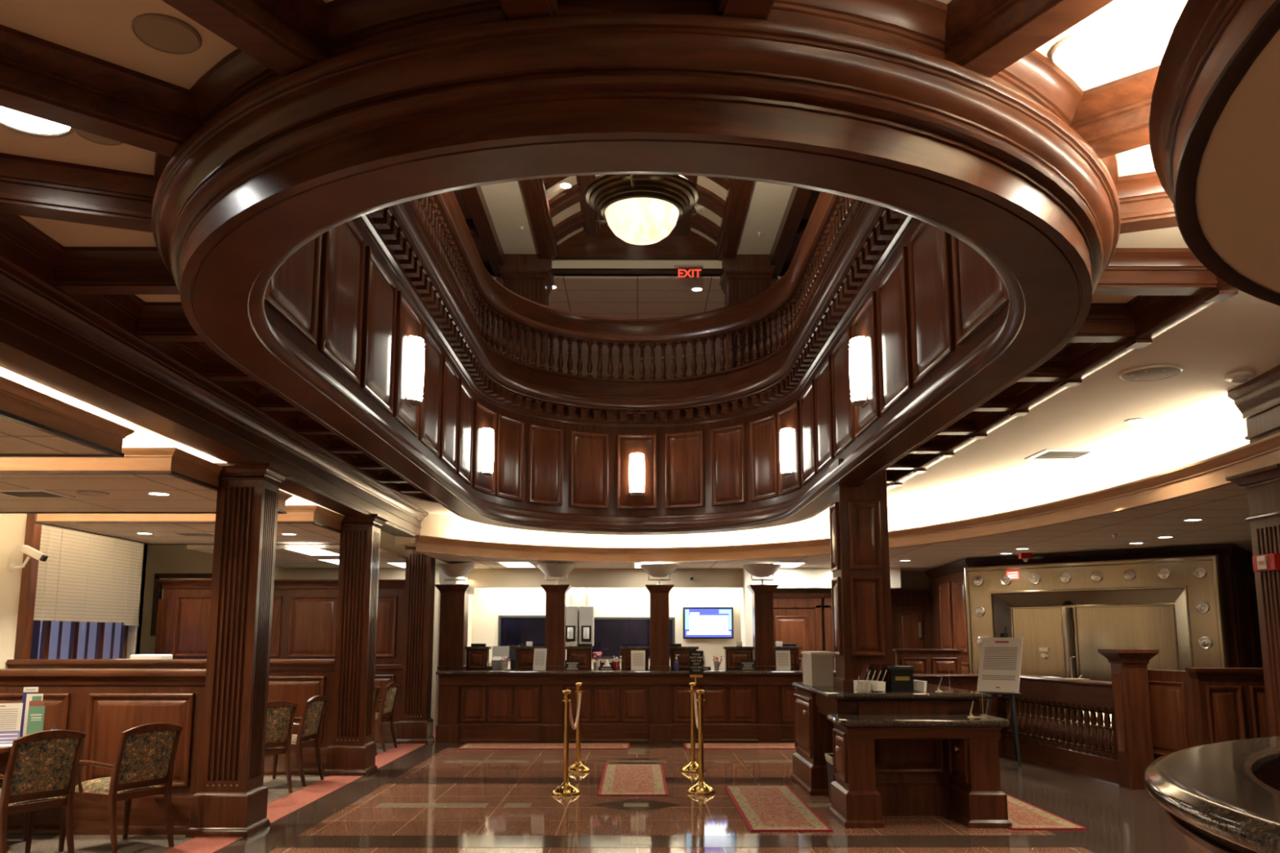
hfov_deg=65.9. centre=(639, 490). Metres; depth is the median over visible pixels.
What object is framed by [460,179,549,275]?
girder
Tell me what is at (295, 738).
seat cushion
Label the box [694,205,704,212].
smoke detector
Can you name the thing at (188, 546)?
trim
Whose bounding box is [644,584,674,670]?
column
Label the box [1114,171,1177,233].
beam
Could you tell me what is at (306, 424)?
beam
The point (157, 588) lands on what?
door frame
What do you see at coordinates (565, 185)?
recessed light
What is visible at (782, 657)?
notice
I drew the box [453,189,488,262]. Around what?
ceiling
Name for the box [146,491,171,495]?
recessed light
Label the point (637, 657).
notice
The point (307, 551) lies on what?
fluorescent panel
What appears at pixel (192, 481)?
soffit
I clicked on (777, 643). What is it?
card holder
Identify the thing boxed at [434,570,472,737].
wall
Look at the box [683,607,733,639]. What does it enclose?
television
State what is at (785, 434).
wall sconce
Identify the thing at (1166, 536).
recessed light
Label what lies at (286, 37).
beam
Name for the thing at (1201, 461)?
soffit
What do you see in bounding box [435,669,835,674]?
countertop
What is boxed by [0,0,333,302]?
ceiling
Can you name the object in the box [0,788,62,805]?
seat cushion
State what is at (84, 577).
window blind
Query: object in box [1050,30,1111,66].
recessed light
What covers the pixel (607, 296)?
ceiling
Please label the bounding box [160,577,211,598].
trim
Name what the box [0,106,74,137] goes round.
recessed light
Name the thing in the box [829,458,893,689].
square pillar
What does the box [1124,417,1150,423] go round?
recessed light
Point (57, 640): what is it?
window
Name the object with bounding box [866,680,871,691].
stack
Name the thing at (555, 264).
wall gallery header
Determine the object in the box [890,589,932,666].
door
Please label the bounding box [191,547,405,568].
ceiling
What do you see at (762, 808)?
rug
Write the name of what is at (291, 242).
drum
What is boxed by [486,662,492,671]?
desk phone
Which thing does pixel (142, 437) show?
ceiling
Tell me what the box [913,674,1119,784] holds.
rail
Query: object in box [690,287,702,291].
recessed light
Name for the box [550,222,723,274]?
ceiling beam
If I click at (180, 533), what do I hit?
air vent
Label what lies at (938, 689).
pen
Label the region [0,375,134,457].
soffit
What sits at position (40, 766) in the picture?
cushion
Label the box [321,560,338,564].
diffuser
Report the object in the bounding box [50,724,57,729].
tape dispenser
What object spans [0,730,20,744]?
sign
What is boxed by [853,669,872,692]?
pen
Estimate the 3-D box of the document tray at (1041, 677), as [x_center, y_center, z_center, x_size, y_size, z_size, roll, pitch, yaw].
[4.961,2.257,11.914,0.120,0.012,0.260,1,-8,-6]
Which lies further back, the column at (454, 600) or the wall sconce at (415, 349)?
the column at (454, 600)
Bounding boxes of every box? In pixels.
[602,659,610,666]
[885,665,915,691]
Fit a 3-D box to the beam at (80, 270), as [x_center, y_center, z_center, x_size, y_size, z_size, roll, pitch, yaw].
[-2.600,-1.114,5.068,0.730,0.180,0.264,0,-8,0]
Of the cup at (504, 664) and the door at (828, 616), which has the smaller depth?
the cup at (504, 664)
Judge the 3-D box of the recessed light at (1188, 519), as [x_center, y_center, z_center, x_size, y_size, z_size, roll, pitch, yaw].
[5.419,0.288,9.679,0.186,0.010,0.186,0,-8,0]
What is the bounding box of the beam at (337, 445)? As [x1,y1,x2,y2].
[328,434,363,453]
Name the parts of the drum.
panel, panel, panel, panel, panel, panel, panel, panel, panel, panel, panel, panel, cornice, panel, panel, panel, panel, panel, panel, panel, panel, panel, panel, panel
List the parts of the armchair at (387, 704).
seat rail, leg, rail, rail, leg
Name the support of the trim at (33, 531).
attached to the wall at (12, 526)
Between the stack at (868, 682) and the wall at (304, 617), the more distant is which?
the wall at (304, 617)
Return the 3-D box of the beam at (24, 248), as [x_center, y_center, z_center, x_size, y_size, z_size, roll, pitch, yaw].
[-2.883,-0.986,5.868,1.096,0.200,15.320,-1,-8,4]
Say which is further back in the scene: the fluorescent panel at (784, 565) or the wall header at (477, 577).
the wall header at (477, 577)
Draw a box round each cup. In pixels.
[500,655,510,670]
[612,656,622,670]
[712,655,722,670]
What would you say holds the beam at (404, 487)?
attached to the ceiling at (101, 29)
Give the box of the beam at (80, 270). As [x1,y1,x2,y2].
[53,246,180,294]
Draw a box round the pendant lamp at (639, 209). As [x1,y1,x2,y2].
[584,173,698,244]
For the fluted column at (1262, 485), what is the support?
on the floor
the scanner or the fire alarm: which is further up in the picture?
the fire alarm
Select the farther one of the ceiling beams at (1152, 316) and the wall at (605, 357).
the wall at (605, 357)
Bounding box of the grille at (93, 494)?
[78,492,107,496]
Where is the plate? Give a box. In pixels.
[918,622,921,637]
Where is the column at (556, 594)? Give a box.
[540,584,571,670]
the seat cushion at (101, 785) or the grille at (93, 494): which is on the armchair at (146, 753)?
the seat cushion at (101, 785)
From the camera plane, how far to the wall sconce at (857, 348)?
8.67 m
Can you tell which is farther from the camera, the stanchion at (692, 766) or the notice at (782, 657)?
the notice at (782, 657)
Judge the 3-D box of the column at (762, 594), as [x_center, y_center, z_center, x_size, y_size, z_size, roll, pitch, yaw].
[1.901,2.115,15.241,0.440,1.295,0.440,0,-8,0]
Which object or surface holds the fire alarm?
attached to the ceiling at (1224, 510)
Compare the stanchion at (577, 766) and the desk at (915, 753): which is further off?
the stanchion at (577, 766)
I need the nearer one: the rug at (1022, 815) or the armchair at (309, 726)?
the rug at (1022, 815)
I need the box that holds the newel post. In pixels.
[1097,648,1159,789]
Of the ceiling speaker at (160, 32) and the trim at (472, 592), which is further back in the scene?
the trim at (472, 592)
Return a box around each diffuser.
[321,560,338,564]
[389,563,405,567]
[773,563,803,567]
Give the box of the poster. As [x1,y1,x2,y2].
[977,637,1022,693]
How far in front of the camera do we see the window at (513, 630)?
17.11 m
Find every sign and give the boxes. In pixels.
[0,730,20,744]
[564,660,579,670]
[674,264,702,279]
[688,650,703,683]
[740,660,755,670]
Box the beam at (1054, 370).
[1017,351,1067,382]
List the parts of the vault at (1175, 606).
hinge post, door panel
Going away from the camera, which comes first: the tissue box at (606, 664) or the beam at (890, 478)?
the beam at (890, 478)
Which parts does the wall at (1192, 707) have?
panel, return panel, cap rail, panel, panel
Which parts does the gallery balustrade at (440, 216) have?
handrail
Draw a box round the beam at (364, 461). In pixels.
[356,453,387,469]
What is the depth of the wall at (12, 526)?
11.38 m
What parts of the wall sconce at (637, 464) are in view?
plate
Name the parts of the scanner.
lid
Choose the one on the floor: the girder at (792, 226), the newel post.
the newel post
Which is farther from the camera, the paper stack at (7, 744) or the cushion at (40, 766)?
the paper stack at (7, 744)
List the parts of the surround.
panel, panel, panel, crown moulding, panel, panel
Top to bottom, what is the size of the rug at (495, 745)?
0.012 m
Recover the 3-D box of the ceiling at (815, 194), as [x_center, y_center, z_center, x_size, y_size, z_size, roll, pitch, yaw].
[4.143,-4.864,9.119,3.660,0.060,14.600,0,-8,0]
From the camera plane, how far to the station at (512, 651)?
15.41 m
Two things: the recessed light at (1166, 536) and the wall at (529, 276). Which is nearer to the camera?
the recessed light at (1166, 536)
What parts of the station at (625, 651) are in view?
panel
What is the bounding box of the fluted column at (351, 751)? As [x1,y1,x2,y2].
[323,513,388,776]
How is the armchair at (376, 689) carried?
on the floor
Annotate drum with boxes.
[151,0,1120,535]
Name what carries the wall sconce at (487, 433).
attached to the drum
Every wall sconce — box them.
[405,334,425,408]
[480,426,494,477]
[628,453,644,495]
[778,427,792,477]
[848,335,867,408]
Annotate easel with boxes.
[978,626,1021,766]
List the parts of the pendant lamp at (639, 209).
hanger rod, hanger rod, lamp shade, hanger rod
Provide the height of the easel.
1.670 m
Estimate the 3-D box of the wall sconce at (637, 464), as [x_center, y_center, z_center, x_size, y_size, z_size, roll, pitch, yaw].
[-0.045,-0.241,14.258,0.238,0.610,0.139,0,-8,0]
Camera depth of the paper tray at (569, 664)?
15.03 m
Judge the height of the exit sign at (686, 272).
0.245 m
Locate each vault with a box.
[546,174,727,245]
[964,555,1232,732]
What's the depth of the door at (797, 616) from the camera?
16.66 m
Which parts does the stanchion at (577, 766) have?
post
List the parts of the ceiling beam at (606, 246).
moulding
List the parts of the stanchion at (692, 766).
post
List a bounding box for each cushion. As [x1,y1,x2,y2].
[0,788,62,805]
[9,737,78,795]
[75,777,160,794]
[118,730,176,784]
[265,706,293,743]
[291,734,309,743]
[302,701,324,736]
[382,686,397,713]
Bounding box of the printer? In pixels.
[115,653,173,659]
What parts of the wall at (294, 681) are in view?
cap rail, board, panel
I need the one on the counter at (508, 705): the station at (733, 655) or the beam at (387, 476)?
the station at (733, 655)
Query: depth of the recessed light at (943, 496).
12.45 m
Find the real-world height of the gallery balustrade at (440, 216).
1.240 m
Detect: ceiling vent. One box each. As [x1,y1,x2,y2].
[1024,448,1101,459]
[1077,546,1126,549]
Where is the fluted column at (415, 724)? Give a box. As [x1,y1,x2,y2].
[395,545,435,744]
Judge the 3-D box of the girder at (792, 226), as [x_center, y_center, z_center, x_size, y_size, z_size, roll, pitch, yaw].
[3.674,-4.713,9.045,4.600,0.260,14.500,0,-8,0]
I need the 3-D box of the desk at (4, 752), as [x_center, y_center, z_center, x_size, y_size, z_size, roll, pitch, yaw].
[-5.473,2.195,6.876,1.900,0.760,1.680,0,-8,0]
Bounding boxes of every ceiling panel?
[480,180,538,253]
[734,180,793,254]
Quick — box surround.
[925,543,1262,674]
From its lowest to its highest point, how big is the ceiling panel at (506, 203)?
0.040 m
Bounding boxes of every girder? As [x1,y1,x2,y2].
[0,261,428,537]
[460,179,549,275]
[724,179,813,275]
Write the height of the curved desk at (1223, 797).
1.070 m
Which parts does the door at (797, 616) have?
panel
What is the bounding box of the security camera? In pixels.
[5,544,48,572]
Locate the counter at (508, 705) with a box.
[435,669,835,742]
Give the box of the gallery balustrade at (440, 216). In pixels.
[408,191,866,398]
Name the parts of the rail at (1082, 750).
rail, board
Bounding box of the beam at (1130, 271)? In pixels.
[1092,248,1217,295]
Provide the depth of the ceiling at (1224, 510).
11.76 m
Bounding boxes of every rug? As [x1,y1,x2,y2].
[457,742,630,749]
[597,764,668,795]
[683,742,795,749]
[724,785,833,831]
[1007,795,1087,830]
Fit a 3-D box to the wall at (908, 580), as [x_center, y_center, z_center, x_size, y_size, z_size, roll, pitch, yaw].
[3.643,2.780,17.443,13.600,2.680,0.200,0,-8,0]
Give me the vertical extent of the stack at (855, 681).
0.100 m
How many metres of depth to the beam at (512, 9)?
2.79 m
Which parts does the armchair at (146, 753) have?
leg, armrest, leg, seat rail, leg, rail, rail, leg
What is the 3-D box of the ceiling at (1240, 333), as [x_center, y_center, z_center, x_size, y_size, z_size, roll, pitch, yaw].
[1.328,-0.701,7.183,9.300,0.001,18.000,0,-8,0]
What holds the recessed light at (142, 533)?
attached to the soffit at (313, 524)
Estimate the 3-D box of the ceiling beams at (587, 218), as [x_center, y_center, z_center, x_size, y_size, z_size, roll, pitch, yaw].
[-0.026,-5.088,8.936,3.060,0.770,14.200,0,-8,0]
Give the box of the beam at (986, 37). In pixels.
[944,0,1113,77]
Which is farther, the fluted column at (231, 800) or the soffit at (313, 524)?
the soffit at (313, 524)
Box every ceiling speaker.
[74,128,124,145]
[76,490,110,496]
[131,13,201,54]
[1119,364,1182,381]
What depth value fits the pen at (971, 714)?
8.44 m
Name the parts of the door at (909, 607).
panel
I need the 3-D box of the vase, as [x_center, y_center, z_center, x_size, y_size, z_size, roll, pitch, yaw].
[-0.661,2.633,15.277,0.153,0.280,0.158,0,-8,0]
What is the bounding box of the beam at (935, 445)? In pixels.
[909,435,944,453]
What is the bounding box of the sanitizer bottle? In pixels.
[673,654,679,671]
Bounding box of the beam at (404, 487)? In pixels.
[400,483,422,493]
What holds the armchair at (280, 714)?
on the floor
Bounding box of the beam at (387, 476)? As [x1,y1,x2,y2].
[379,469,408,483]
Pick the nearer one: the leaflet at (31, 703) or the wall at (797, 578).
the leaflet at (31, 703)
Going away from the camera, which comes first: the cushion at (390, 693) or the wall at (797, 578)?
the cushion at (390, 693)
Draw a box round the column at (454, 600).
[435,584,474,671]
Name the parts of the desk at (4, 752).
leg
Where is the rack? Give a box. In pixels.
[858,664,893,691]
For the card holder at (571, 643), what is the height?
0.084 m
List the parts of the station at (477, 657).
panel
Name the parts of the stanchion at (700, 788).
post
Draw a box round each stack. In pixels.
[0,743,12,747]
[853,680,861,691]
[858,680,866,691]
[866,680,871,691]
[870,680,885,691]
[913,680,926,691]
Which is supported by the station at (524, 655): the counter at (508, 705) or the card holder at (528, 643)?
the card holder at (528, 643)
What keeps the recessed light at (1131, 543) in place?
in the ceiling at (1224, 510)
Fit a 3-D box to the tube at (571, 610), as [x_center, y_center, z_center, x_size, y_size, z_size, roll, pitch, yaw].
[-1.185,2.155,16.971,0.240,1.020,0.385,0,-8,0]
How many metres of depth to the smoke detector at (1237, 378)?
6.61 m
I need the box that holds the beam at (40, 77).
[0,24,202,157]
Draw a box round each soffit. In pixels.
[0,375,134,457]
[0,447,293,514]
[34,505,344,545]
[395,364,1279,562]
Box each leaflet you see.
[19,686,38,737]
[22,693,43,736]
[26,700,44,732]
[26,706,44,734]
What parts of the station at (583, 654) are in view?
panel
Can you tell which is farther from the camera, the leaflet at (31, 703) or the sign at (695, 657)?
the sign at (695, 657)
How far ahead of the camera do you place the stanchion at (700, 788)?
9.90 m
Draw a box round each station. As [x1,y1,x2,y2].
[465,646,491,670]
[506,645,519,669]
[513,646,545,670]
[564,646,594,670]
[619,646,649,670]
[669,646,698,670]
[722,646,754,670]
[773,646,801,670]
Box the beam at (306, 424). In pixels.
[297,412,334,434]
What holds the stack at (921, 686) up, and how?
on the desk at (915, 753)
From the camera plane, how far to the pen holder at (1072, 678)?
11.48 m
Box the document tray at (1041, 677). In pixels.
[1040,676,1062,678]
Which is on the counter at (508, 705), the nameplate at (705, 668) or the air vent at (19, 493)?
the nameplate at (705, 668)
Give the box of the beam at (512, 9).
[498,0,560,19]
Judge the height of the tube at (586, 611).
1.020 m
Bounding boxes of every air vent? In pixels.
[0,488,75,497]
[167,531,214,536]
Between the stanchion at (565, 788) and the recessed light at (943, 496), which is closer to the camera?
the stanchion at (565, 788)
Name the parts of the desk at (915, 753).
cupboard door, knob, cupboard door, panel, knob, cupboard door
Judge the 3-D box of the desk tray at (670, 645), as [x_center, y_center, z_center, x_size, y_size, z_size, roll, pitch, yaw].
[0.530,2.397,15.306,0.220,0.045,0.100,0,-8,0]
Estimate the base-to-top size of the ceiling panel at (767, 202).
0.040 m
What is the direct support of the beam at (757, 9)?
attached to the ceiling at (1140, 31)
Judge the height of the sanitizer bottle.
0.238 m
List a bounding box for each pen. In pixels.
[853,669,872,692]
[934,669,953,692]
[967,693,986,717]
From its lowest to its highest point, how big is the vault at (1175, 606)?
2.530 m
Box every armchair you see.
[0,729,86,852]
[57,723,182,852]
[264,700,297,793]
[272,695,328,786]
[372,686,380,755]
[374,682,399,751]
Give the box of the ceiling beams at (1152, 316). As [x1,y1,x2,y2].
[886,275,1238,490]
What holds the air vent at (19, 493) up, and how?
attached to the soffit at (192, 481)
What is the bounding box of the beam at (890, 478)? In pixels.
[886,469,893,483]
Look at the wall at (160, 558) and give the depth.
16.56 m
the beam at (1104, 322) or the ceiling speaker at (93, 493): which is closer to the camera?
the beam at (1104, 322)
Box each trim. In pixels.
[13,513,41,659]
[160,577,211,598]
[186,544,339,549]
[469,587,474,594]
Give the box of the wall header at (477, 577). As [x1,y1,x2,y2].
[467,568,743,587]
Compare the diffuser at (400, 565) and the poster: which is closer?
the poster
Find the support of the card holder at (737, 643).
on the station at (733, 655)
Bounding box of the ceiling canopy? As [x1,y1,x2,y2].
[1148,0,1279,306]
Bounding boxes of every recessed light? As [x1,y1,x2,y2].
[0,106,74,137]
[135,532,154,534]
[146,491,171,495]
[280,533,297,535]
[560,182,572,189]
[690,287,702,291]
[939,495,955,497]
[999,552,1013,554]
[1014,547,1029,549]
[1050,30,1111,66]
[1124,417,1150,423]
[1128,542,1144,544]
[1156,535,1174,537]
[1182,518,1204,521]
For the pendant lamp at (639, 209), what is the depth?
8.71 m
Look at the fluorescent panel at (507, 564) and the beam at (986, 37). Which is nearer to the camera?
the beam at (986, 37)
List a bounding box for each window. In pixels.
[30,620,128,659]
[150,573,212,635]
[497,615,545,646]
[591,617,675,658]
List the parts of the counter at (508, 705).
panel, panel, panel, panel, panel, board, panel, frieze rail, panel, panel, panel, panel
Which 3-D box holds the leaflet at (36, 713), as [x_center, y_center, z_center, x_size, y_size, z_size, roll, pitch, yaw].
[-4.552,1.760,7.437,0.105,0.264,0.025,3,-9,-20]
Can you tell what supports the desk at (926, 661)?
on the floor
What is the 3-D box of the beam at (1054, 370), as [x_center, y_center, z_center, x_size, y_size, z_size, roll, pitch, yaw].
[2.564,-0.855,6.825,0.730,0.180,0.264,0,-8,0]
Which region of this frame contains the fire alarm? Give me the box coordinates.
[1017,552,1032,562]
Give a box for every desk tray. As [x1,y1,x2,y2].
[471,644,486,646]
[577,644,592,646]
[669,644,681,646]
[782,644,796,646]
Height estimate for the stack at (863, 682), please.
0.100 m
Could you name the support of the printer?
on the filing cabinet
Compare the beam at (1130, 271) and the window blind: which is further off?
the window blind
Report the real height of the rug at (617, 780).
0.012 m
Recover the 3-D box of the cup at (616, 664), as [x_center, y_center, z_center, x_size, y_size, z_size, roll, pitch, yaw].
[-0.345,2.623,15.003,0.157,0.219,0.143,0,-8,0]
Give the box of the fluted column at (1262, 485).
[1225,463,1279,737]
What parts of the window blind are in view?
cord, slat panel, cord, slat panel, cord, slat panel, cord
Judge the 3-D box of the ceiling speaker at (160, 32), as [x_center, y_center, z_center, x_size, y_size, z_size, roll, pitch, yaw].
[-1.529,-1.474,3.194,0.206,0.014,0.206,0,-8,0]
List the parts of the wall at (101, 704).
panel, board, cap rail, panel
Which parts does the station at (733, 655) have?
panel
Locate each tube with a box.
[565,587,578,645]
[578,587,594,645]
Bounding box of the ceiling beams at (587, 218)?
[531,174,742,260]
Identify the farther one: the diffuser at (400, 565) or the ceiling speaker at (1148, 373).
the diffuser at (400, 565)
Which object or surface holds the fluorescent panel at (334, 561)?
attached to the ceiling at (285, 558)
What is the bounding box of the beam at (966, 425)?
[937,413,976,435]
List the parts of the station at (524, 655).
panel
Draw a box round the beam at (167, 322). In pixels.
[136,302,204,342]
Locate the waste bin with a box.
[824,753,835,800]
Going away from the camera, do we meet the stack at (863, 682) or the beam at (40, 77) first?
the beam at (40, 77)
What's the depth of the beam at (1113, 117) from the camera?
3.51 m
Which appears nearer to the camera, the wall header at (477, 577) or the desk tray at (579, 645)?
the desk tray at (579, 645)
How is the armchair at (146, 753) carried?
on the floor
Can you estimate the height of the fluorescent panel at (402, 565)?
0.012 m
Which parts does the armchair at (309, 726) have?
leg, armrest, seat rail, leg, rail, rail, leg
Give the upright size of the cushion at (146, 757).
0.390 m
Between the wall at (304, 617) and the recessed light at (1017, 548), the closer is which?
the recessed light at (1017, 548)
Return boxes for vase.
[592,651,602,670]
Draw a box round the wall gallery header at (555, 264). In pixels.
[551,260,721,268]
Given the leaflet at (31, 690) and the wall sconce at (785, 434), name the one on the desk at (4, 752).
the leaflet at (31, 690)
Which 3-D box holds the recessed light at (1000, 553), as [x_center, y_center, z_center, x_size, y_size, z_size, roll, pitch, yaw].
[5.056,0.870,13.635,0.186,0.010,0.186,0,-8,0]
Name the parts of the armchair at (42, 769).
leg, leg, seat rail, rail, rail, leg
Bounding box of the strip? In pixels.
[375,748,831,844]
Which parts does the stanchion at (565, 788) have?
post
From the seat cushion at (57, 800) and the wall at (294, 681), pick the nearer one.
the seat cushion at (57, 800)
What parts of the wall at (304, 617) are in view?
post, panel, panel, crown moulding, panel, panel, board, panel, chair rail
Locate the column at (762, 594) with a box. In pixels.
[746,584,778,670]
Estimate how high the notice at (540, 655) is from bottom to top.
0.328 m
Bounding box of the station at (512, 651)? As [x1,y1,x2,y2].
[506,645,519,669]
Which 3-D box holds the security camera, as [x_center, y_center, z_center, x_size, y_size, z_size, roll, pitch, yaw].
[-7.045,0.776,11.352,0.385,0.311,0.206,0,-8,0]
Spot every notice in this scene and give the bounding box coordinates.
[0,702,22,731]
[533,648,546,671]
[631,650,644,670]
[775,650,791,670]
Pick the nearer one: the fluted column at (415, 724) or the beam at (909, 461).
the beam at (909, 461)
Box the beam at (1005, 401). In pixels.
[973,386,1016,411]
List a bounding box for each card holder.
[526,641,533,646]
[569,641,576,646]
[735,641,742,646]
[775,641,782,646]
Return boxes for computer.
[801,651,833,686]
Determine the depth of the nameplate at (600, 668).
14.94 m
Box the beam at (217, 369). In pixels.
[204,351,255,381]
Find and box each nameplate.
[598,666,614,671]
[703,666,711,671]
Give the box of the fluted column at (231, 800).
[185,462,291,838]
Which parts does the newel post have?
panel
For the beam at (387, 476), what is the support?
attached to the ceiling at (101, 29)
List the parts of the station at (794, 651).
panel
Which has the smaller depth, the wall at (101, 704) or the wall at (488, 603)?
the wall at (101, 704)
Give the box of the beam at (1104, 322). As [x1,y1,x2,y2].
[1068,302,1135,342]
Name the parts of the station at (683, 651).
panel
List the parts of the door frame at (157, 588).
glass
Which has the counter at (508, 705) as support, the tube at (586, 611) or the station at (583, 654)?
the station at (583, 654)
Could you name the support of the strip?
on the floor
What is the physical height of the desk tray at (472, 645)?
0.045 m
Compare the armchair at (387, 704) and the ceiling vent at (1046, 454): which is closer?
the ceiling vent at (1046, 454)
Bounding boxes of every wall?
[0,513,147,668]
[0,668,205,835]
[6,659,334,775]
[139,531,448,731]
[154,579,404,743]
[406,353,725,502]
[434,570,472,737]
[471,587,740,669]
[497,253,555,369]
[739,567,901,653]
[773,571,929,651]
[1147,667,1269,759]
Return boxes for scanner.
[491,646,509,670]
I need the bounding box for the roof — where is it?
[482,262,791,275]
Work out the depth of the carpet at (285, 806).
9.37 m
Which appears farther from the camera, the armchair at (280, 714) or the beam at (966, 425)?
the armchair at (280, 714)
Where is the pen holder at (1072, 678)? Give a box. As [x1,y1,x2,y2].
[1062,656,1089,679]
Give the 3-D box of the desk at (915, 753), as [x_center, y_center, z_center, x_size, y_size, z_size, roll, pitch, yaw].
[2.388,2.440,9.522,1.458,1.045,2.873,0,-8,0]
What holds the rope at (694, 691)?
hanging from the stanchion at (700, 788)
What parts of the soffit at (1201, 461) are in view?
crown moulding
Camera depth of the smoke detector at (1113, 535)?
11.05 m
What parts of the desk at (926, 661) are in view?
panel, cap rail, panel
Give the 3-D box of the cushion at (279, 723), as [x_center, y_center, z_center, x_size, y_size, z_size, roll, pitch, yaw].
[-3.651,2.316,9.794,0.102,0.390,0.414,-6,-10,34]
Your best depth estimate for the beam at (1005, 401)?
7.66 m
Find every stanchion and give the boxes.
[551,689,580,795]
[568,682,591,772]
[680,682,706,772]
[686,689,715,795]
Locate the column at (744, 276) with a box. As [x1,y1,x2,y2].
[718,253,776,369]
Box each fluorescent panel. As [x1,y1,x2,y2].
[280,547,339,555]
[315,558,338,564]
[384,562,405,568]
[496,561,537,567]
[632,562,666,568]
[770,562,807,568]
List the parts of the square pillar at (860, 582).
panel, panel, panel, panel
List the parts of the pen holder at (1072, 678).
stem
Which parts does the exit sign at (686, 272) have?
plate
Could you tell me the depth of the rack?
9.22 m
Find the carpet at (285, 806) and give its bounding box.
[161,731,435,852]
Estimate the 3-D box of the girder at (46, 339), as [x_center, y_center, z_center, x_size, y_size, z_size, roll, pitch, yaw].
[-3.184,-0.601,6.699,0.374,0.420,17.100,0,-8,0]
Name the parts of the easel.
leg, leg, leg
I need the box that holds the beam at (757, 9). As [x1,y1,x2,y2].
[713,0,775,19]
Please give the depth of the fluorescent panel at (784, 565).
15.68 m
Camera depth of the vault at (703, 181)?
14.94 m
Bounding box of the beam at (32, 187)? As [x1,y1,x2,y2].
[0,152,157,232]
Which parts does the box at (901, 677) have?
lid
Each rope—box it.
[568,690,582,729]
[693,690,703,728]
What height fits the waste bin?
0.430 m
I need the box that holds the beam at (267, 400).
[256,386,299,410]
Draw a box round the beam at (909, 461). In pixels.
[886,453,916,469]
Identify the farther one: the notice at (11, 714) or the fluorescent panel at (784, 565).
the fluorescent panel at (784, 565)
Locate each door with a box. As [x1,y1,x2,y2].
[773,592,822,669]
[822,592,835,669]
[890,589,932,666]
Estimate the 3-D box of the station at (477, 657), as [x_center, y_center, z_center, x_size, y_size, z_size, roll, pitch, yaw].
[-2.510,2.594,15.267,0.380,0.355,0.260,0,-8,0]
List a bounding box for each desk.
[0,746,28,841]
[791,682,1012,828]
[893,648,964,674]
[1143,736,1279,852]
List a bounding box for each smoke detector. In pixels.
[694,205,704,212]
[1111,533,1117,539]
[1223,371,1255,384]
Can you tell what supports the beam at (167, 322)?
attached to the ceiling at (101, 29)
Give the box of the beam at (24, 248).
[0,213,437,502]
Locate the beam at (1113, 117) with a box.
[1070,65,1159,158]
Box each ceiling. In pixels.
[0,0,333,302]
[0,367,382,531]
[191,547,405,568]
[398,289,1279,515]
[420,483,1252,571]
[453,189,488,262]
[481,275,792,354]
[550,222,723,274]
[784,190,820,262]
[937,0,1188,302]
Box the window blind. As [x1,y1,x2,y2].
[33,524,143,632]
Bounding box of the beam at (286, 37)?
[162,0,328,75]
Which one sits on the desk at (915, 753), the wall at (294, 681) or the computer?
the computer
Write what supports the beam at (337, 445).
attached to the ceiling at (101, 29)
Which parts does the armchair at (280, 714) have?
seat rail, rail, rail, leg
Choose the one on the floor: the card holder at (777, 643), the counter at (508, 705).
the counter at (508, 705)
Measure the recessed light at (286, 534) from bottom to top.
0.010 m
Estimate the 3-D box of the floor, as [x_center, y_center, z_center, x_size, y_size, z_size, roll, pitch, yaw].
[0.474,2.833,7.923,20.000,0.202,20.500,0,-8,0]
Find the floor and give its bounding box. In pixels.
[6,740,1186,852]
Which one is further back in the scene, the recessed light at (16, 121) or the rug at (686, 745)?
the rug at (686, 745)
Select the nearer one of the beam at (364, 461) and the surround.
the beam at (364, 461)
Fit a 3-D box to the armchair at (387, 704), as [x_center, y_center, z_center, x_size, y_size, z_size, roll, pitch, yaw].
[-3.696,3.111,13.625,0.599,0.913,0.605,-1,-8,6]
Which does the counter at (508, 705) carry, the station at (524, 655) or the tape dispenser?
the station at (524, 655)
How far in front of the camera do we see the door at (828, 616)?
16.65 m

